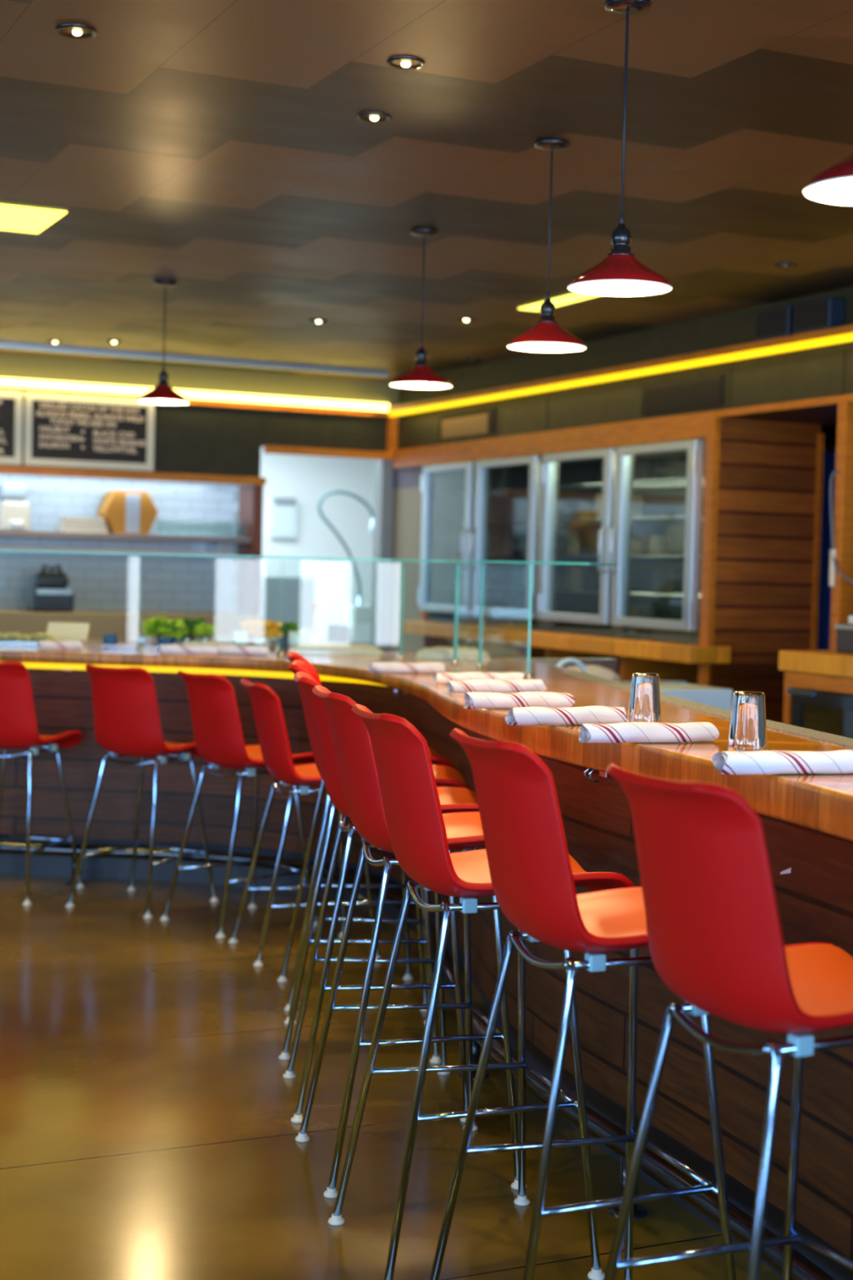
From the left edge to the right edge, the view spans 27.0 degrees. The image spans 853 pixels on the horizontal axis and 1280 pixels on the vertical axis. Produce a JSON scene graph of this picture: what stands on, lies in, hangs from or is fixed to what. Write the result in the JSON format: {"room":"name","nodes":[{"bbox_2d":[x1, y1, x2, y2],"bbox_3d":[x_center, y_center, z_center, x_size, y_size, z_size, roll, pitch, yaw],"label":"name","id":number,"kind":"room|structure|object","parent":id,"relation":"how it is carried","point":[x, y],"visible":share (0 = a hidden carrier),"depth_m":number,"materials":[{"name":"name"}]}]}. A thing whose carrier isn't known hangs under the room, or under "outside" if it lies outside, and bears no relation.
{"room":"restaurant","nodes":[
{"label":"restaurant","id":0,"kind":"room"},
{"bbox_2d":[0,393,386,477],"bbox_3d":[-5.719,-1.442,10.714,11.970,0.490,0.125,0,3,-25],"label":"wall","id":1,"kind":"structure","parent":0,"point":[191,439],"depth_m":12.69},
{"bbox_2d":[0,390,22,465],"bbox_3d":[-3.142,-1.429,11.814,0.900,0.490,0.056,0,3,-25],"label":"menu board","id":2,"kind":"object","parent":1,"relation":"attached to","point":[11,402],"visible":1,"depth_m":11.96,"materials":[{"name":"black"}]},
{"bbox_2d":[22,391,155,471],"bbox_3d":[-2.313,-1.424,12.200,0.900,0.490,0.056,0,3,-25],"label":"menu board","id":3,"kind":"object","parent":1,"relation":"attached to","point":[60,430],"visible":0.98,"depth_m":12.18,"materials":[{"name":"black"}]},
{"bbox_2d":[0,473,248,613],"bbox_3d":[-6.306,-0.323,10.777,10.970,2.300,0.380,0,3,-25],"label":"wall tile","id":4,"kind":"structure","parent":1,"relation":"attached to","point":[98,582],"depth_m":12.83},
{"bbox_2d":[0,542,235,555],"bbox_3d":[-3.627,-0.677,11.956,4.820,0.103,0.330,0,3,-25],"label":"utensil rail","id":5,"kind":"object","parent":4,"relation":"attached to","point":[211,548],"visible":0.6,"depth_m":12.54,"materials":[{"name":"silver"}]},
{"bbox_2d":[0,386,398,485],"bbox_3d":[-5.673,-1.428,10.650,12.000,0.580,0.080,0,3,-25],"label":"trim","id":6,"kind":"structure","parent":1,"relation":"attached to","point":[392,421],"depth_m":12.59,"materials":[{"name":"orange wood"}]},
{"bbox_2d":[0,352,399,419],"bbox_3d":[-5.646,-1.821,10.741,12.120,0.270,0.103,0,3,-25],"label":"cove","id":7,"kind":"object","parent":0,"point":[17,366],"depth_m":12.56,"materials":[{"name":"yellow"}]},
{"bbox_2d":[0,377,154,395],"bbox_3d":[-2.390,-1.730,12.175,1.060,0.061,0.048,0,3,-25],"label":"light","id":8,"kind":"object","parent":7,"relation":"attached to","point":[140,391],"depth_m":12.14,"materials":[{"name":"yellow"}]},
{"bbox_2d":[172,388,389,411],"bbox_3d":[-1.037,-1.722,12.805,1.653,0.061,0.048,0,3,-25],"label":"light","id":9,"kind":"object","parent":7,"relation":"attached to","point":[190,394],"depth_m":12.78,"materials":[{"name":"yellow"}]},
{"bbox_2d":[248,419,399,639],"bbox_3d":[-1.103,-0.596,14.565,5.000,2.800,3.080,0,3,-25],"label":"wall","id":10,"kind":"structure","parent":0,"point":[304,478],"depth_m":16.23,"materials":[{"name":"white paint"}]},
{"bbox_2d":[0,529,250,542],"bbox_3d":[-3.548,-0.739,11.929,4.940,0.036,0.380,0,3,-25],"label":"wall shelf","id":11,"kind":"object","parent":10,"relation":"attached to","point":[2,532],"visible":1,"depth_m":12.41,"materials":[{"name":"grey"}]},
{"bbox_2d":[0,481,29,530],"bbox_3d":[-2.840,-0.917,12.230,0.195,0.330,0.214,0,3,-25],"label":"paper towel roll","id":12,"kind":"object","parent":11,"relation":"on","point":[14,513],"visible":0.98,"depth_m":12.16,"materials":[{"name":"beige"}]},
{"bbox_2d":[56,516,108,533],"bbox_3d":[-2.409,-0.803,12.445,0.320,0.106,0.200,0,3,-25],"label":"tray stack","id":13,"kind":"object","parent":11,"relation":"on","point":[72,524],"visible":0.95,"depth_m":12.36,"materials":[{"name":"beige"}]},
{"bbox_2d":[96,490,158,534],"bbox_3d":[-2.115,-0.898,12.573,0.380,0.300,0.246,0,3,-25],"label":"box","id":14,"kind":"object","parent":11,"relation":"on","point":[123,512],"visible":0.91,"depth_m":12.46,"materials":[{"name":"orange cardboard"}]},
{"bbox_2d":[236,484,263,615],"bbox_3d":[-1.296,-0.127,12.926,0.070,1.985,0.330,0,3,-25],"label":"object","id":15,"kind":"structure","parent":10,"relation":"attached to","point":[251,496],"depth_m":12.79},
{"bbox_2d":[270,497,297,537],"bbox_3d":[-1.281,-1.099,15.997,0.240,0.360,0.080,0,3,-25],"label":"paper towel dispenser","id":16,"kind":"object","parent":10,"relation":"attached to","point":[283,511],"visible":1,"depth_m":15.97,"materials":[{"name":"white"}]},
{"bbox_2d":[0,874,782,1279],"bbox_3d":[-1.700,1.230,4.930,14.800,0.100,22.400,0,3,-25],"label":"floor","id":17,"kind":"structure","parent":0,"point":[148,1106],"depth_m":4.48,"materials":[{"name":"concrete"}]},
{"bbox_2d":[0,661,84,905],"bbox_3d":[-1.744,0.573,7.569,0.467,0.997,0.554,2,2,16],"label":"counter stool","id":18,"kind":"object","parent":17,"relation":"on","point":[18,724],"visible":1,"depth_m":7.37,"materials":[{"name":"red plastic"}]},
{"bbox_2d":[0,608,263,642],"bbox_3d":[-3.515,0.328,11.773,4.880,1.060,0.710,0,3,-25],"label":"countertop","id":19,"kind":"structure","parent":17,"relation":"on","point":[125,624],"depth_m":12.03,"materials":[{"name":"beige"}]},
{"bbox_2d":[25,564,74,612],"bbox_3d":[-2.567,-0.357,12.116,0.280,0.326,0.265,0,3,-25],"label":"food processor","id":20,"kind":"object","parent":19,"relation":"on","point":[49,594],"visible":1,"depth_m":12.02,"materials":[{"name":"black plastic"}]},
{"bbox_2d":[65,664,218,919],"bbox_3d":[-1.153,0.596,7.382,0.467,0.997,0.554,3,3,28],"label":"counter stool","id":21,"kind":"object","parent":17,"relation":"on","point":[126,719],"visible":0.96,"depth_m":7.20,"materials":[{"name":"red plastic"}]},
{"bbox_2d":[160,670,317,937],"bbox_3d":[-0.704,0.620,7.046,0.554,0.997,0.467,-1,3,-40],"label":"counter stool","id":22,"kind":"object","parent":17,"relation":"on","point":[219,740],"visible":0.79,"depth_m":6.88,"materials":[{"name":"red plastic"}]},
{"bbox_2d":[228,678,380,966],"bbox_3d":[-0.406,0.648,6.538,0.554,0.997,0.467,1,2,-19],"label":"counter stool","id":23,"kind":"object","parent":17,"relation":"on","point":[273,736],"visible":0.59,"depth_m":6.38,"materials":[{"name":"red plastic"}]},
{"bbox_2d":[275,639,370,646],"bbox_3d":[-0.806,0.405,14.744,2.300,0.800,0.700,0,3,-25],"label":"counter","id":24,"kind":"object","parent":17,"relation":"on","point":[321,640],"visible":0.02,"depth_m":14.48,"materials":[{"name":"metal"}]},
{"bbox_2d":[260,574,315,640],"bbox_3d":[-1.211,-0.267,14.626,0.460,0.530,0.450,0,3,-25],"label":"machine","id":25,"kind":"object","parent":24,"relation":"on","point":[298,598],"visible":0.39,"depth_m":14.42,"materials":[{"name":"grey"}]},
{"bbox_2d":[327,623,347,641],"bbox_3d":[-0.732,-0.058,14.589,0.120,0.140,0.160,0,3,-25],"label":"box","id":26,"kind":"object","parent":24,"relation":"on","point":[335,632],"visible":1,"depth_m":14.52,"materials":[{"name":"white ceramic"}]},
{"bbox_2d":[317,490,373,604],"bbox_3d":[-0.664,-0.662,14.700,0.529,1.144,0.058,0,3,-25],"label":"faucet","id":27,"kind":"object","parent":24,"relation":"attached to","point":[371,527],"visible":0.89,"depth_m":14.70,"materials":[{"name":"silver"}]},
{"bbox_2d":[344,604,371,642],"bbox_3d":[-0.513,-0.135,14.643,0.280,0.300,0.200,0,3,-25],"label":"container","id":28,"kind":"object","parent":24,"relation":"on","point":[357,617],"visible":0.55,"depth_m":14.53,"materials":[{"name":"white paint"}]},
{"bbox_2d":[277,651,456,1011],"bbox_3d":[-0.197,0.612,5.882,0.554,1.132,0.467,1,2,-8],"label":"bar stool","id":29,"kind":"object","parent":17,"relation":"on","point":[436,759],"visible":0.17,"depth_m":5.75,"materials":[{"name":"red plastic"}]},
{"bbox_2d":[278,660,468,1063],"bbox_3d":[-0.146,0.637,5.302,0.554,1.132,0.467,1,2,-2],"label":"bar stool","id":30,"kind":"object","parent":17,"relation":"on","point":[445,775],"visible":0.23,"depth_m":5.15,"materials":[{"name":"red plastic"}]},
{"bbox_2d":[283,671,479,1123],"bbox_3d":[-0.087,0.661,4.748,0.554,1.132,0.467,1,2,-8],"label":"bar stool","id":31,"kind":"object","parent":17,"relation":"on","point":[452,799],"visible":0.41,"depth_m":4.61,"materials":[{"name":"red plastic"}]},
{"bbox_2d":[294,685,526,1198],"bbox_3d":[0.002,0.684,4.240,0.554,1.132,0.467,1,2,-14],"label":"bar stool","id":32,"kind":"object","parent":17,"relation":"on","point":[358,775],"visible":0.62,"depth_m":4.10,"materials":[{"name":"red plastic"}]},
{"bbox_2d":[0,840,835,1279],"bbox_3d":[-0.185,1.139,4.779,2.527,0.170,10.818,0,3,-33],"label":"rail","id":33,"kind":"object","parent":17,"relation":"on","point":[668,1175],"visible":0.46,"depth_m":4.21,"materials":[{"name":"grey"}]},
{"bbox_2d":[0,668,852,1279],"bbox_3d":[0.161,0.732,5.008,3.523,0.982,12.487,0,3,-32],"label":"counter base","id":34,"kind":"object","parent":17,"relation":"on","point":[815,900],"visible":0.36,"depth_m":4.31,"materials":[{"name":"brown wood"}]},
{"bbox_2d":[0,638,852,841],"bbox_3d":[0.118,0.223,4.955,3.749,0.118,12.517,0,3,-32],"label":"countertop","id":35,"kind":"structure","parent":34,"relation":"on","point":[823,802],"depth_m":4.64,"materials":[{"name":"wood"}]},
{"bbox_2d":[0,640,37,644],"bbox_3d":[-1.931,0.012,8.359,0.400,0.012,0.140,1,2,0],"label":"food tray","id":36,"kind":"object","parent":35,"relation":"on","point":[2,642],"visible":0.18,"depth_m":8.29,"materials":[{"name":"metal"}]},
{"bbox_2d":[0,631,53,640],"bbox_3d":[-1.927,-0.017,8.357,0.347,0.042,0.124,1,2,0],"label":"contents","id":37,"kind":"object","parent":36,"relation":"on","point":[18,636],"visible":0.98,"depth_m":8.32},
{"bbox_2d":[35,640,83,649],"bbox_3d":[-1.642,0.021,7.950,0.212,0.041,0.053,0,3,-37],"label":"rolled napkin","id":38,"kind":"object","parent":35,"relation":"on","point":[47,644],"visible":1,"depth_m":7.93,"materials":[{"name":"fabric"}]},
{"bbox_2d":[46,622,89,643],"bbox_3d":[-1.727,-0.035,8.546,0.200,0.096,0.091,1,2,0],"label":"cutting board","id":39,"kind":"object","parent":35,"relation":"on","point":[59,631],"visible":0.77,"depth_m":8.54,"materials":[{"name":"beige"}]},
{"bbox_2d":[142,616,189,646],"bbox_3d":[-1.239,-0.041,8.459,0.227,0.144,0.201,1,2,0],"label":"potted herb","id":40,"kind":"object","parent":35,"relation":"on","point":[166,630],"visible":0.98,"depth_m":8.42,"materials":[{"name":"green plant"}]},
{"bbox_2d":[159,644,217,654],"bbox_3d":[-1.051,0.040,7.844,0.254,0.041,0.053,1,2,-7],"label":"rolled napkin","id":41,"kind":"object","parent":35,"relation":"on","point":[165,648],"visible":1,"depth_m":7.83,"materials":[{"name":"fabric"}]},
{"bbox_2d":[175,617,209,644],"bbox_3d":[-1.155,-0.040,8.552,0.194,0.139,0.184,0,3,-27],"label":"potted herb","id":42,"kind":"object","parent":35,"relation":"on","point":[190,624],"visible":0.53,"depth_m":8.52,"materials":[{"name":"plant"}]},
{"bbox_2d":[191,623,216,642],"bbox_3d":[-1.053,-0.021,8.426,0.118,0.116,0.103,1,2,0],"label":"potted herb","id":43,"kind":"object","parent":35,"relation":"on","point":[205,632],"visible":0.96,"depth_m":8.41,"materials":[{"name":"plant"}]},
{"bbox_2d":[137,635,275,647],"bbox_3d":[-1.072,0.006,8.698,0.660,0.040,0.180,1,2,0],"label":"steel pan","id":44,"kind":"object","parent":35,"relation":"on","point":[220,639],"visible":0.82,"depth_m":8.61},
{"bbox_2d":[232,631,248,646],"bbox_3d":[-0.873,0.003,8.338,0.070,0.085,0.070,1,2,0],"label":"metal canister","id":45,"kind":"object","parent":35,"relation":"on","point":[239,637],"visible":0.68,"depth_m":8.31,"materials":[{"name":"white metal"}]},
{"bbox_2d":[212,644,270,655],"bbox_3d":[-0.826,0.044,7.890,0.265,0.041,0.052,2,2,9],"label":"rolled napkin","id":46,"kind":"object","parent":35,"relation":"on","point":[221,649],"visible":0.99,"depth_m":7.87,"materials":[{"name":"fabric"}]},
{"bbox_2d":[239,618,283,647],"bbox_3d":[-0.781,-0.028,8.424,0.192,0.144,0.171,4,3,43],"label":"flower pot","id":47,"kind":"object","parent":35,"relation":"on","point":[260,633],"visible":0.94,"depth_m":8.39,"materials":[{"name":"white ceramic"}]},
{"bbox_2d":[275,622,302,648],"bbox_3d":[-0.678,-0.024,8.553,0.136,0.130,0.143,-1,3,-44],"label":"potted herb","id":48,"kind":"object","parent":35,"relation":"on","point":[291,626],"visible":0.64,"depth_m":8.52,"materials":[{"name":"green plant"}]},
{"bbox_2d":[288,631,303,650],"bbox_3d":[-0.616,0.005,8.368,0.070,0.090,0.070,1,2,0],"label":"metal canister","id":49,"kind":"object","parent":35,"relation":"on","point":[295,637],"visible":0.74,"depth_m":8.34,"materials":[{"name":"silver metal"}]},
{"bbox_2d":[0,549,617,677],"bbox_3d":[-1.075,-0.169,8.085,4.290,0.440,1.202,3,3,25],"label":"sneeze guard","id":50,"kind":"object","parent":35,"relation":"on","point":[455,660],"visible":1,"depth_m":7.67,"materials":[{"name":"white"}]},
{"bbox_2d":[0,549,617,565],"bbox_3d":[-1.070,-0.385,8.076,4.290,0.009,1.202,3,3,25],"label":"glass shelf","id":51,"kind":"object","parent":35,"relation":"attached to","point":[1,550],"depth_m":7.87,"materials":[{"name":"clear"}]},
{"bbox_2d":[288,641,383,654],"bbox_3d":[-0.421,0.033,8.278,0.440,0.051,0.200,1,2,0],"label":"folded cloth","id":52,"kind":"object","parent":35,"relation":"on","point":[315,647],"visible":0.99,"depth_m":8.20,"materials":[{"name":"white"}]},
{"bbox_2d":[368,662,445,673],"bbox_3d":[-0.072,0.106,6.824,0.305,0.041,0.053,1,2,-18],"label":"rolled napkin","id":53,"kind":"object","parent":35,"relation":"on","point":[382,667],"visible":0.98,"depth_m":6.80,"materials":[{"name":"fabric"}]},
{"bbox_2d":[414,646,490,660],"bbox_3d":[0.119,0.054,8.029,0.340,0.056,0.180,1,2,0],"label":"folded cloth","id":54,"kind":"object","parent":35,"relation":"on","point":[463,653],"visible":0.93,"depth_m":7.95,"materials":[{"name":"white"}]},
{"bbox_2d":[431,671,524,684],"bbox_3d":[0.178,0.130,6.070,0.332,0.041,0.053,0,2,-22],"label":"rolled napkin","id":55,"kind":"object","parent":35,"relation":"on","point":[437,677],"visible":0.73,"depth_m":6.04,"materials":[{"name":"fabric"}]},
{"bbox_2d":[445,679,546,693],"bbox_3d":[0.213,0.140,5.425,0.327,0.041,0.053,0,3,-24],"label":"rolled napkin","id":56,"kind":"object","parent":35,"relation":"on","point":[499,686],"visible":0.91,"depth_m":5.40,"materials":[{"name":"fabric"}]},
{"bbox_2d":[463,691,575,708],"bbox_3d":[0.243,0.158,4.704,0.310,0.044,0.057,0,3,-22],"label":"rolled napkin","id":57,"kind":"object","parent":35,"relation":"on","point":[526,699],"visible":0.94,"depth_m":4.68,"materials":[{"name":"fabric"}]},
{"bbox_2d":[505,706,628,725],"bbox_3d":[0.336,0.179,4.230,0.310,0.044,0.057,0,3,-23],"label":"rolled napkin","id":58,"kind":"object","parent":35,"relation":"on","point":[535,715],"visible":0.97,"depth_m":4.20,"materials":[{"name":"fabric"}]},
{"bbox_2d":[627,672,661,722],"bbox_3d":[0.527,0.142,4.279,0.081,0.125,0.081,1,2,0],"label":"tumbler","id":59,"kind":"object","parent":35,"relation":"on","point":[645,703],"visible":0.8,"depth_m":4.25,"materials":[{"name":"clear glass"}]},
{"bbox_2d":[578,721,719,742],"bbox_3d":[0.480,0.199,3.839,0.320,0.044,0.057,1,2,-20],"label":"rolled napkin","id":60,"kind":"object","parent":35,"relation":"on","point":[700,731],"visible":1,"depth_m":3.82,"materials":[{"name":"fabric"}]},
{"bbox_2d":[728,690,767,751],"bbox_3d":[0.668,0.170,3.689,0.081,0.125,0.081,1,2,0],"label":"tumbler","id":61,"kind":"object","parent":35,"relation":"on","point":[748,726],"visible":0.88,"depth_m":3.66,"materials":[{"name":"clear glass"}]},
{"bbox_2d":[712,749,852,774],"bbox_3d":[0.683,0.226,3.297,0.317,0.044,0.057,1,2,-17],"label":"rolled napkin","id":62,"kind":"object","parent":35,"relation":"on","point":[766,762],"visible":1,"depth_m":3.27,"materials":[{"name":"fabric"}]},
{"bbox_2d":[328,703,635,1279],"bbox_3d":[0.121,0.708,3.713,0.554,1.132,0.467,1,2,-17],"label":"bar stool","id":63,"kind":"object","parent":17,"relation":"on","point":[416,828],"visible":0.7,"depth_m":3.58,"materials":[{"name":"red plastic"}]},
{"bbox_2d":[502,658,617,673],"bbox_3d":[0.654,0.596,8.585,0.820,0.990,0.440,0,3,-25],"label":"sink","id":64,"kind":"object","parent":17,"relation":"on","point":[610,664],"visible":0.03,"depth_m":8.83,"materials":[{"name":"metal"}]},
{"bbox_2d":[565,665,620,680],"bbox_3d":[0.773,0.193,8.615,0.331,0.144,0.200,1,2,0],"label":"towel","id":65,"kind":"object","parent":64,"relation":"on","point":[596,670],"visible":0.27,"depth_m":8.56,"materials":[{"name":"white fabric"}]},
{"bbox_2d":[429,728,736,1279],"bbox_3d":[0.320,0.733,3.223,0.554,1.132,0.467,1,2,-21],"label":"bar stool","id":66,"kind":"object","parent":17,"relation":"on","point":[531,874],"visible":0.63,"depth_m":3.10,"materials":[{"name":"red plastic"}]},
{"bbox_2d":[422,635,784,722],"bbox_3d":[0.971,0.516,11.188,0.560,0.955,3.650,0,3,-25],"label":"base cabinet","id":67,"kind":"object","parent":17,"relation":"on","point":[626,666],"visible":0.03,"depth_m":10.31,"materials":[{"name":"brown wood"}]},
{"bbox_2d":[403,620,731,663],"bbox_3d":[0.725,-0.007,11.035,0.260,0.090,3.670,0,3,-25],"label":"countertop","id":68,"kind":"structure","parent":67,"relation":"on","point":[680,652],"depth_m":10.36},
{"bbox_2d":[417,438,705,644],"bbox_3d":[1.004,-0.605,11.159,0.777,1.102,3.505,0,3,-25],"label":"refrigerator","id":69,"kind":"object","parent":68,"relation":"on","point":[638,508],"visible":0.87,"depth_m":11.16,"materials":[{"name":"grey"}]},
{"bbox_2d":[440,476,704,597],"bbox_3d":[1.047,-0.631,11.181,0.488,0.658,3.420,0,3,-25],"label":"wire shelf","id":70,"kind":"object","parent":69,"relation":"attached to","point":[452,500],"depth_m":11.71,"materials":[{"name":"metal"}]},
{"bbox_2d":[615,680,733,711],"bbox_3d":[1.087,0.661,7.969,0.380,0.930,0.400,0,3,-25],"label":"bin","id":71,"kind":"object","parent":17,"relation":"on","point":[718,697],"visible":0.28,"depth_m":7.82,"materials":[{"name":"silver metal"}]},
{"bbox_2d":[604,763,852,1279],"bbox_3d":[0.551,0.759,2.717,0.554,1.132,0.467,0,3,-27],"label":"bar stool","id":72,"kind":"object","parent":17,"relation":"on","point":[715,935],"visible":1,"depth_m":2.56,"materials":[{"name":"red plastic"}]},
{"bbox_2d":[778,650,852,738],"bbox_3d":[2.626,0.683,6.401,0.519,1.090,3.870,0,3,-25],"label":"cabinet","id":73,"kind":"object","parent":17,"relation":"on","point":[818,694],"depth_m":7.90,"materials":[{"name":"brown wood"}]},
{"bbox_2d":[778,650,852,677],"bbox_3d":[2.638,0.184,6.381,0.519,0.090,3.870,0,3,-25],"label":"countertop","id":74,"kind":"structure","parent":73,"relation":"on","point":[833,663],"depth_m":7.79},
{"bbox_2d":[834,615,852,653],"bbox_3d":[1.946,-0.023,7.887,0.205,0.165,0.176,0,3,-25],"label":"receipt printer","id":75,"kind":"object","parent":73,"relation":"on","point":[844,642],"visible":1,"depth_m":7.87,"materials":[{"name":"grey plastic"}]},
{"bbox_2d":[817,450,836,650],"bbox_3d":[2.386,0.028,9.452,0.056,2.100,1.202,0,3,-25],"label":"curtain","id":76,"kind":"object","parent":17,"relation":"on","point":[829,457],"visible":0.17,"depth_m":9.84,"materials":[{"name":"blue fabric"}]},
{"bbox_2d":[389,487,423,652],"bbox_3d":[-0.093,-0.107,13.007,0.120,2.000,0.600,0,3,-25],"label":"wall pier","id":77,"kind":"object","parent":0,"point":[406,502],"visible":0.36,"depth_m":12.99,"materials":[{"name":"beige"}]},
{"bbox_2d":[370,459,393,651],"bbox_3d":[-0.342,-0.233,13.293,0.090,2.215,0.140,0,3,-25],"label":"pillar","id":78,"kind":"structure","parent":77,"relation":"attached to","point":[384,470],"depth_m":13.22,"materials":[{"name":"grey"}]},
{"bbox_2d":[0,0,852,381],"bbox_3d":[-1.628,-1.667,4.813,14.800,0.100,22.400,0,3,-25],"label":"ceiling","id":79,"kind":"structure","parent":0,"point":[220,150],"depth_m":6.12,"materials":[{"name":"paint"}]},
{"bbox_2d":[0,204,66,233],"bbox_3d":[-1.786,-1.713,7.177,0.550,0.007,0.520,0,3,-25],"label":"recessed light","id":80,"kind":"object","parent":79,"relation":"in","point":[12,218],"visible":1,"depth_m":7.18,"materials":[{"name":"yellow"}]},
{"bbox_2d":[55,23,97,39],"bbox_3d":[-0.914,-1.591,4.641,0.108,0.020,0.108,1,2,0],"label":"recessed light","id":81,"kind":"object","parent":79,"relation":"in","point":[76,33],"visible":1,"depth_m":4.64,"materials":[{"name":"grey metal"}]},
{"bbox_2d":[136,280,188,404],"bbox_3d":[-1.297,-1.468,8.783,0.257,0.600,0.257,1,2,0],"label":"pendant lamp","id":82,"kind":"object","parent":79,"relation":"hanging from","point":[162,393],"visible":1,"depth_m":8.76,"materials":[{"name":"red metal"}]},
{"bbox_2d":[0,342,388,377],"bbox_3d":[-5.583,-1.912,10.109,11.700,0.035,0.052,0,3,-25],"label":"rail","id":83,"kind":"object","parent":79,"relation":"attached to","point":[2,345],"visible":1,"depth_m":11.95,"materials":[{"name":"silver metal"}]},
{"bbox_2d":[356,111,391,122],"bbox_3d":[-0.160,-1.605,5.450,0.108,0.020,0.108,1,2,0],"label":"recessed light","id":84,"kind":"object","parent":79,"relation":"in","point":[374,118],"visible":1,"depth_m":5.45,"materials":[{"name":"grey metal"}]},
{"bbox_2d":[386,56,425,70],"bbox_3d":[-0.057,-1.578,4.856,0.108,0.020,0.108,1,2,0],"label":"recessed light","id":85,"kind":"object","parent":79,"relation":"in","point":[405,65],"visible":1,"depth_m":4.86,"materials":[{"name":"grey metal"}]},
{"bbox_2d":[389,227,452,389],"bbox_3d":[-0.016,-1.355,7.285,0.257,0.641,0.257,1,2,0],"label":"pendant lamp","id":86,"kind":"object","parent":79,"relation":"hanging from","point":[420,375],"visible":1,"depth_m":7.26,"materials":[{"name":"red metal"}]},
{"bbox_2d":[506,137,586,352],"bbox_3d":[0.397,-1.270,5.737,0.257,0.666,0.257,1,2,0],"label":"pendant lamp","id":87,"kind":"object","parent":79,"relation":"hanging from","point":[546,335],"visible":1,"depth_m":5.72,"materials":[{"name":"red metal"}]},
{"bbox_2d":[551,293,598,306],"bbox_3d":[0.706,-1.724,8.997,0.142,0.007,0.446,0,3,-25],"label":"recessed light","id":88,"kind":"object","parent":79,"relation":"in","point":[566,300],"depth_m":8.96,"materials":[{"name":"yellow"}]},
{"bbox_2d":[567,0,672,297],"bbox_3d":[0.479,-1.195,4.315,0.257,0.697,0.257,1,2,0],"label":"pendant lamp","id":89,"kind":"object","parent":79,"relation":"hanging from","point":[620,274],"visible":1,"depth_m":4.30,"materials":[{"name":"red metal"}]},
{"bbox_2d":[802,153,852,206],"bbox_3d":[0.793,-1.128,3.076,0.257,0.715,0.257,1,2,0],"label":"pendant lamp","id":90,"kind":"object","parent":79,"relation":"hanging from","point":[833,185],"visible":1,"depth_m":3.16,"materials":[{"name":"red metal"}]},
{"bbox_2d":[397,286,852,451],"bbox_3d":[2.649,-0.291,9.343,2.004,2.800,9.470,0,3,-25],"label":"wall","id":91,"kind":"structure","parent":0,"point":[826,371],"depth_m":10.13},
{"bbox_2d":[392,466,422,488],"bbox_3d":[-0.065,-1.249,12.961,0.120,0.285,0.600,0,3,-25],"label":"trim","id":92,"kind":"structure","parent":91,"relation":"attached to","point":[403,477],"depth_m":12.97,"materials":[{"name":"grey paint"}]},
{"bbox_2d":[438,408,495,439],"bbox_3d":[0.266,-1.468,12.088,0.021,0.160,0.840,0,3,-25],"label":"air vent","id":93,"kind":"object","parent":91,"relation":"in","point":[481,421],"visible":1,"depth_m":12.04,"materials":[{"name":"brown"}]},
{"bbox_2d":[388,324,852,686],"bbox_3d":[1.739,-0.197,8.914,0.136,2.600,9.450,0,3,-25],"label":"trim","id":94,"kind":"structure","parent":91,"relation":"attached to","point":[707,424],"depth_m":9.43,"materials":[{"name":"brown wood"}]},
{"bbox_2d":[755,305,794,341],"bbox_3d":[1.751,-1.571,8.842,0.101,0.150,0.280,0,3,-25],"label":"loudspeaker","id":95,"kind":"object","parent":94,"relation":"on","point":[775,322],"visible":0.72,"depth_m":8.79,"materials":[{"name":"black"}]},
{"bbox_2d":[755,308,786,337],"bbox_3d":[1.708,-1.571,8.822,0.006,0.120,0.240,0,3,-25],"label":"grille","id":96,"kind":"object","parent":95,"relation":"attached to","point":[771,322],"depth_m":8.81,"materials":[{"name":"black"}]},
{"bbox_2d":[793,297,844,334],"bbox_3d":[1.886,-1.556,8.552,0.101,0.150,0.280,0,3,-25],"label":"loudspeaker","id":97,"kind":"object","parent":94,"relation":"on","point":[827,313],"visible":0.82,"depth_m":8.47,"materials":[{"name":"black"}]},
{"bbox_2d":[794,300,826,331],"bbox_3d":[1.843,-1.556,8.532,0.006,0.120,0.240,0,3,-25],"label":"grille","id":98,"kind":"object","parent":97,"relation":"attached to","point":[811,315],"depth_m":8.53,"materials":[{"name":"black"}]},
{"bbox_2d":[388,333,852,416],"bbox_3d":[1.711,-1.444,8.885,0.047,0.030,9.340,0,3,-25],"label":"light","id":99,"kind":"object","parent":91,"relation":"attached to","point":[848,337],"visible":1,"depth_m":9.88,"materials":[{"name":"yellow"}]},
{"bbox_2d":[640,373,724,414],"bbox_3d":[1.385,-1.333,9.684,0.021,0.160,0.790,0,3,-25],"label":"air vent","id":100,"kind":"object","parent":91,"relation":"in","point":[707,391],"visible":1,"depth_m":9.65,"materials":[{"name":"black"}]},
{"bbox_2d":[829,548,835,586],"bbox_3d":[1.927,-0.343,8.436,0.020,0.180,0.030,0,3,-25],"label":"wall phone","id":101,"kind":"object","parent":91,"relation":"attached to","point":[832,567],"visible":1,"depth_m":8.43,"materials":[{"name":"beige"}]},
{"bbox_2d":[829,469,852,582],"bbox_3d":[1.982,-0.521,8.317,0.029,0.561,0.298,0,3,-26],"label":"hanging cable","id":102,"kind":"object","parent":91,"relation":"hanging from","point":[842,574],"visible":1,"depth_m":8.43,"materials":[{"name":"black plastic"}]},
{"bbox_2d":[712,417,821,723],"bbox_3d":[1.805,-0.046,9.559,0.650,2.250,0.050,0,3,-25],"label":"wall","id":103,"kind":"structure","parent":0,"point":[767,485],"depth_m":9.51,"materials":[{"name":"brown wood"}]},
{"bbox_2d":[810,433,824,650],"bbox_3d":[2.109,-0.017,9.664,0.030,2.200,0.020,0,3,-25],"label":"trim","id":104,"kind":"structure","parent":103,"relation":"attached to","point":[820,448],"depth_m":9.63,"materials":[{"name":"brown wood"}]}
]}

